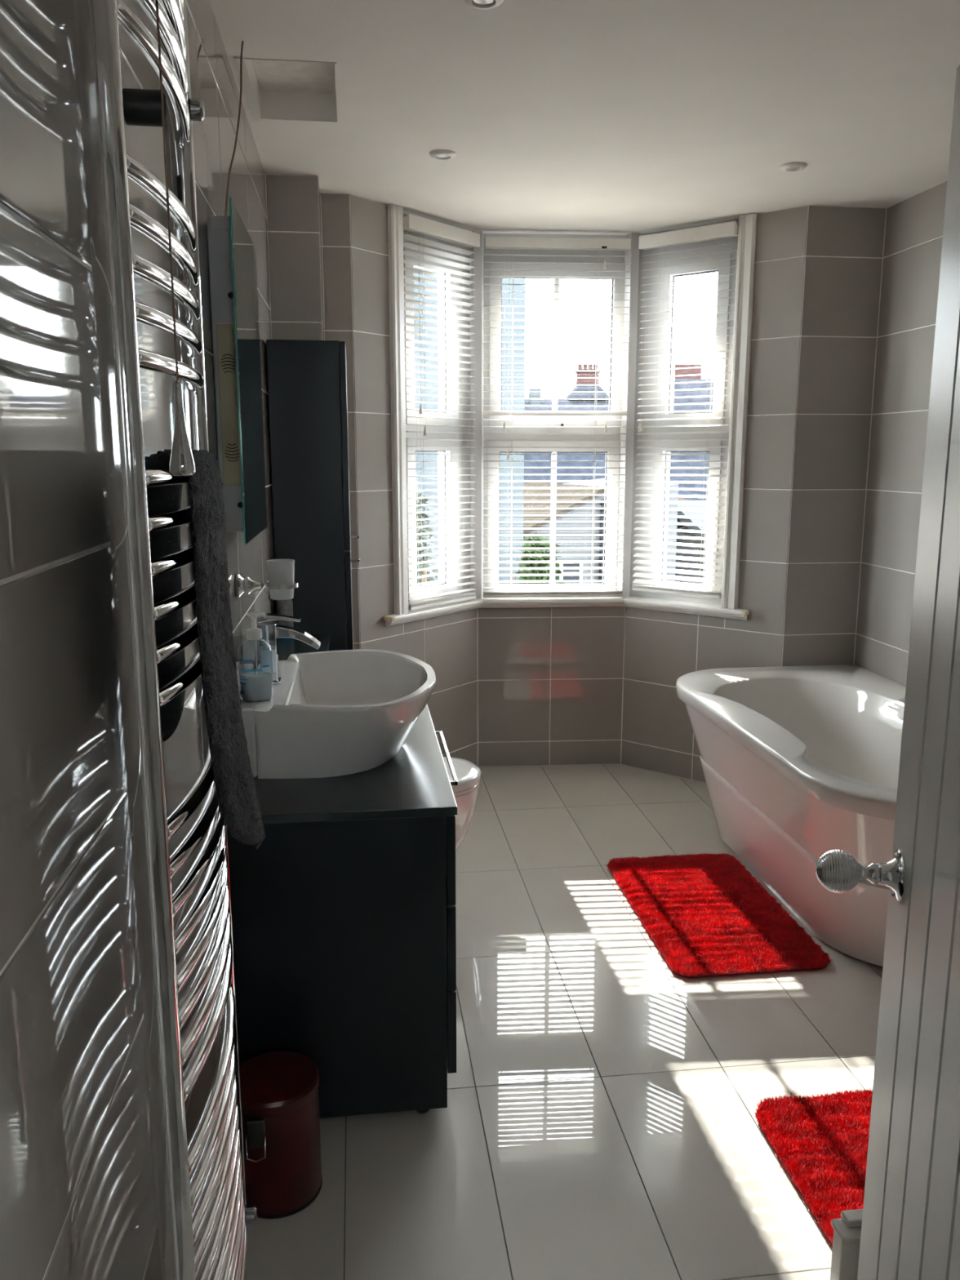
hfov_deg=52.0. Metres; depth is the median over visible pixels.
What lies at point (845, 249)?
wall
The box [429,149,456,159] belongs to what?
recessed light
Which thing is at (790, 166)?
recessed light
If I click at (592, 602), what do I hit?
trim
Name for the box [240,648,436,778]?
basin
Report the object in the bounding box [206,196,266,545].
wall mirror
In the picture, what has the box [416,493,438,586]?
shrub
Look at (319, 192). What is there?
wall
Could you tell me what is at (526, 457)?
house
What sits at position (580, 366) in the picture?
chimney pot
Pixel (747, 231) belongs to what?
trim
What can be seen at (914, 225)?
wall
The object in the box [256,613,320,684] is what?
tap
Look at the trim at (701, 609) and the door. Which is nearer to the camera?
the door
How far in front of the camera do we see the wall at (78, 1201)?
0.97 m
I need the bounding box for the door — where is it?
[815,64,959,1279]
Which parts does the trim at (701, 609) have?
sill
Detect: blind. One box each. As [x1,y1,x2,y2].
[403,213,479,610]
[482,236,631,597]
[631,221,738,598]
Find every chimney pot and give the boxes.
[577,364,582,368]
[588,364,592,368]
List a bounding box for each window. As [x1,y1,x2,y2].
[403,213,470,603]
[483,233,625,591]
[629,219,738,605]
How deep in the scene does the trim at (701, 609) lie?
4.34 m
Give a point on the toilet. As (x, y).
(468, 775)
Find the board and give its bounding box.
[830,1208,862,1279]
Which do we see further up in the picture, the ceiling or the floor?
the ceiling
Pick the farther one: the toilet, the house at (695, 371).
the house at (695, 371)
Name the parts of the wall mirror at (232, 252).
panel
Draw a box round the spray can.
[276,599,293,638]
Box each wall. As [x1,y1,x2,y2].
[0,0,277,1279]
[317,176,324,340]
[320,193,360,649]
[350,194,477,766]
[477,606,625,766]
[621,205,808,782]
[781,205,886,666]
[853,179,947,686]
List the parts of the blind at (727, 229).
pull cord, pull cord, ladder cord, lift cord, rail, ladder cord, lift cord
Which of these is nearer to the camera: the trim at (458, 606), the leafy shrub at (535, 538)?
the trim at (458, 606)
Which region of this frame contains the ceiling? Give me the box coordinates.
[209,0,959,235]
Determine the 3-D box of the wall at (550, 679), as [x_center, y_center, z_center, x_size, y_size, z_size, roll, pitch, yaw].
[0.338,0.197,4.687,0.746,0.790,0.140,-1,11,-3]
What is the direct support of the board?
on the floor
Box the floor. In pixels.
[244,764,883,1279]
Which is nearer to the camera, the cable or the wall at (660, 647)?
the cable
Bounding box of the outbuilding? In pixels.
[675,500,707,583]
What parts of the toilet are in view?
lid, seat, bowl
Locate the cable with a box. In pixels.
[224,40,243,215]
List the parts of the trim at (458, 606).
sill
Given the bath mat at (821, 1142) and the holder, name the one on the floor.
the bath mat at (821, 1142)
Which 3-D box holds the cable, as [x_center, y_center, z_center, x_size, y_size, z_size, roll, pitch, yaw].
[-0.526,-1.121,2.137,0.016,0.484,0.413,-1,11,-6]
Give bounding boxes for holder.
[235,573,297,597]
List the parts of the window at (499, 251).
sash, handle, sash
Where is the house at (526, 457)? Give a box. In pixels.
[524,452,709,500]
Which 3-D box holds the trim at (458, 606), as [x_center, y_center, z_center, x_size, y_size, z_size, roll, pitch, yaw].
[-0.205,-0.124,4.285,0.108,0.044,0.640,8,13,37]
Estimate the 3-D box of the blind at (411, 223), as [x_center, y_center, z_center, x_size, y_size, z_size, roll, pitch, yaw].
[-0.159,-0.924,4.155,0.054,1.561,0.454,8,13,37]
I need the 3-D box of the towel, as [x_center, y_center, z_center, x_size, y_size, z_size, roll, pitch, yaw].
[-0.336,0.052,1.196,0.112,0.559,0.342,-1,11,-7]
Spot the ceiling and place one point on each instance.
(557, 117)
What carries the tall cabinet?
on the floor
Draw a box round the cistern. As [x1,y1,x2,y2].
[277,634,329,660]
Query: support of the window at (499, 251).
in the wall at (550, 679)
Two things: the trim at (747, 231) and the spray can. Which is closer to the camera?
the spray can
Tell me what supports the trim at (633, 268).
attached to the wall at (550, 679)
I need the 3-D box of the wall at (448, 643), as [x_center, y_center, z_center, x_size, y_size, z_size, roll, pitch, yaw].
[-0.281,-0.533,4.214,0.140,2.400,0.830,8,13,37]
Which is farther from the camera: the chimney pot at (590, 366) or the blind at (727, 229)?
the chimney pot at (590, 366)
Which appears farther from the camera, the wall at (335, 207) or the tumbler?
the wall at (335, 207)
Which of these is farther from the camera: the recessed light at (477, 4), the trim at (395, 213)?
the trim at (395, 213)
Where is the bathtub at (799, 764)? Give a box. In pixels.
[675,664,906,966]
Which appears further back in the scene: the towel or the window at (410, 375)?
the window at (410, 375)
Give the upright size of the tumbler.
0.090 m
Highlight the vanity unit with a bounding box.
[227,704,457,1118]
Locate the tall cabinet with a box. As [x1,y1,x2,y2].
[266,339,359,651]
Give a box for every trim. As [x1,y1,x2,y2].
[383,598,483,626]
[386,204,408,614]
[470,230,483,599]
[479,596,624,608]
[616,232,639,598]
[623,595,749,620]
[720,213,757,608]
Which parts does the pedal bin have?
carry handle, lid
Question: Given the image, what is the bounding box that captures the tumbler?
[266,559,294,599]
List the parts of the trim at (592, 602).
moulding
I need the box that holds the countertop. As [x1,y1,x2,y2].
[253,704,457,823]
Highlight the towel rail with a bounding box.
[73,0,257,1279]
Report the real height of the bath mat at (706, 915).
0.028 m
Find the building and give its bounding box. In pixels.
[413,266,525,586]
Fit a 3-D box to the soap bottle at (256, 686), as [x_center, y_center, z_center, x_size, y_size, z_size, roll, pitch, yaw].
[-0.519,0.038,2.271,0.077,0.204,0.062,-1,11,-7]
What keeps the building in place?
on the ground
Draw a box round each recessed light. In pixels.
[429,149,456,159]
[463,0,503,9]
[780,161,807,172]
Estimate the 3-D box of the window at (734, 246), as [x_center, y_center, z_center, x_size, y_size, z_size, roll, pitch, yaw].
[0.904,-0.957,4.328,0.510,1.610,0.079,9,14,38]
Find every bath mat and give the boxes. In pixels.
[606,853,831,977]
[754,1087,872,1246]
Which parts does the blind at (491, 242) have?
pull cord, pull cord, ladder cord, lift cord, rail, ladder cord, lift cord, pull cord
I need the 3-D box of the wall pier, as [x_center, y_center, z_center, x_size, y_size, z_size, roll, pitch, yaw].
[-0.661,-0.439,3.710,0.178,2.400,0.220,-1,11,-7]
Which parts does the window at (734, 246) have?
sash, sash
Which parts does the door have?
knob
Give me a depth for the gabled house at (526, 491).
13.80 m
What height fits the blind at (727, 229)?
1.530 m
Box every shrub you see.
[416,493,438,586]
[513,531,564,584]
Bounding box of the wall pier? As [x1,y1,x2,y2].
[265,173,322,340]
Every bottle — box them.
[237,612,273,701]
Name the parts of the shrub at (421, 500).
stem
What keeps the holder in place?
attached to the wall at (78, 1201)
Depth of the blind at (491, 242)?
4.37 m
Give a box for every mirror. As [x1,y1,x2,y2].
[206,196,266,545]
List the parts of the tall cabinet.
door, door, handle, handle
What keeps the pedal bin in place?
on the floor
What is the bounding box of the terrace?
[524,364,608,410]
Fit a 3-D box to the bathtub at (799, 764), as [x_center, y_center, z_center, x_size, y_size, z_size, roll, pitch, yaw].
[1.256,0.546,3.356,0.856,0.575,1.654,-1,11,-7]
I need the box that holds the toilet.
[442,755,480,852]
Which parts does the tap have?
plate, lever, spout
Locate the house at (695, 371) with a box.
[673,364,713,413]
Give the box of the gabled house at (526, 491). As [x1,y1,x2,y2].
[523,478,678,583]
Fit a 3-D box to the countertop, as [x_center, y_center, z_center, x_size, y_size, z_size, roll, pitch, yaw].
[-0.343,0.271,2.515,0.471,0.018,1.000,-1,11,-7]
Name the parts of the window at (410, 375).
sash, sash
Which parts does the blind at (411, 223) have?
ladder cord, pull cord, lift cord, pull cord, rail, ladder cord, lift cord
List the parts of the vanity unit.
handle, drawer, drawer, drawer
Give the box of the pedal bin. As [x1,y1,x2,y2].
[240,1050,322,1218]
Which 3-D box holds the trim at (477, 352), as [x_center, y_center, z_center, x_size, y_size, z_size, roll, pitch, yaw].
[-0.019,-0.983,4.442,0.120,1.600,0.144,-1,11,-7]
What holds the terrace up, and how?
on the ground
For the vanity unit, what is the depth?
2.09 m
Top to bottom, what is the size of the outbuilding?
3.750 m
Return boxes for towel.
[145,448,265,849]
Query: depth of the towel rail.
1.04 m
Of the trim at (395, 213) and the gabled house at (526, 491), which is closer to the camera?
the trim at (395, 213)

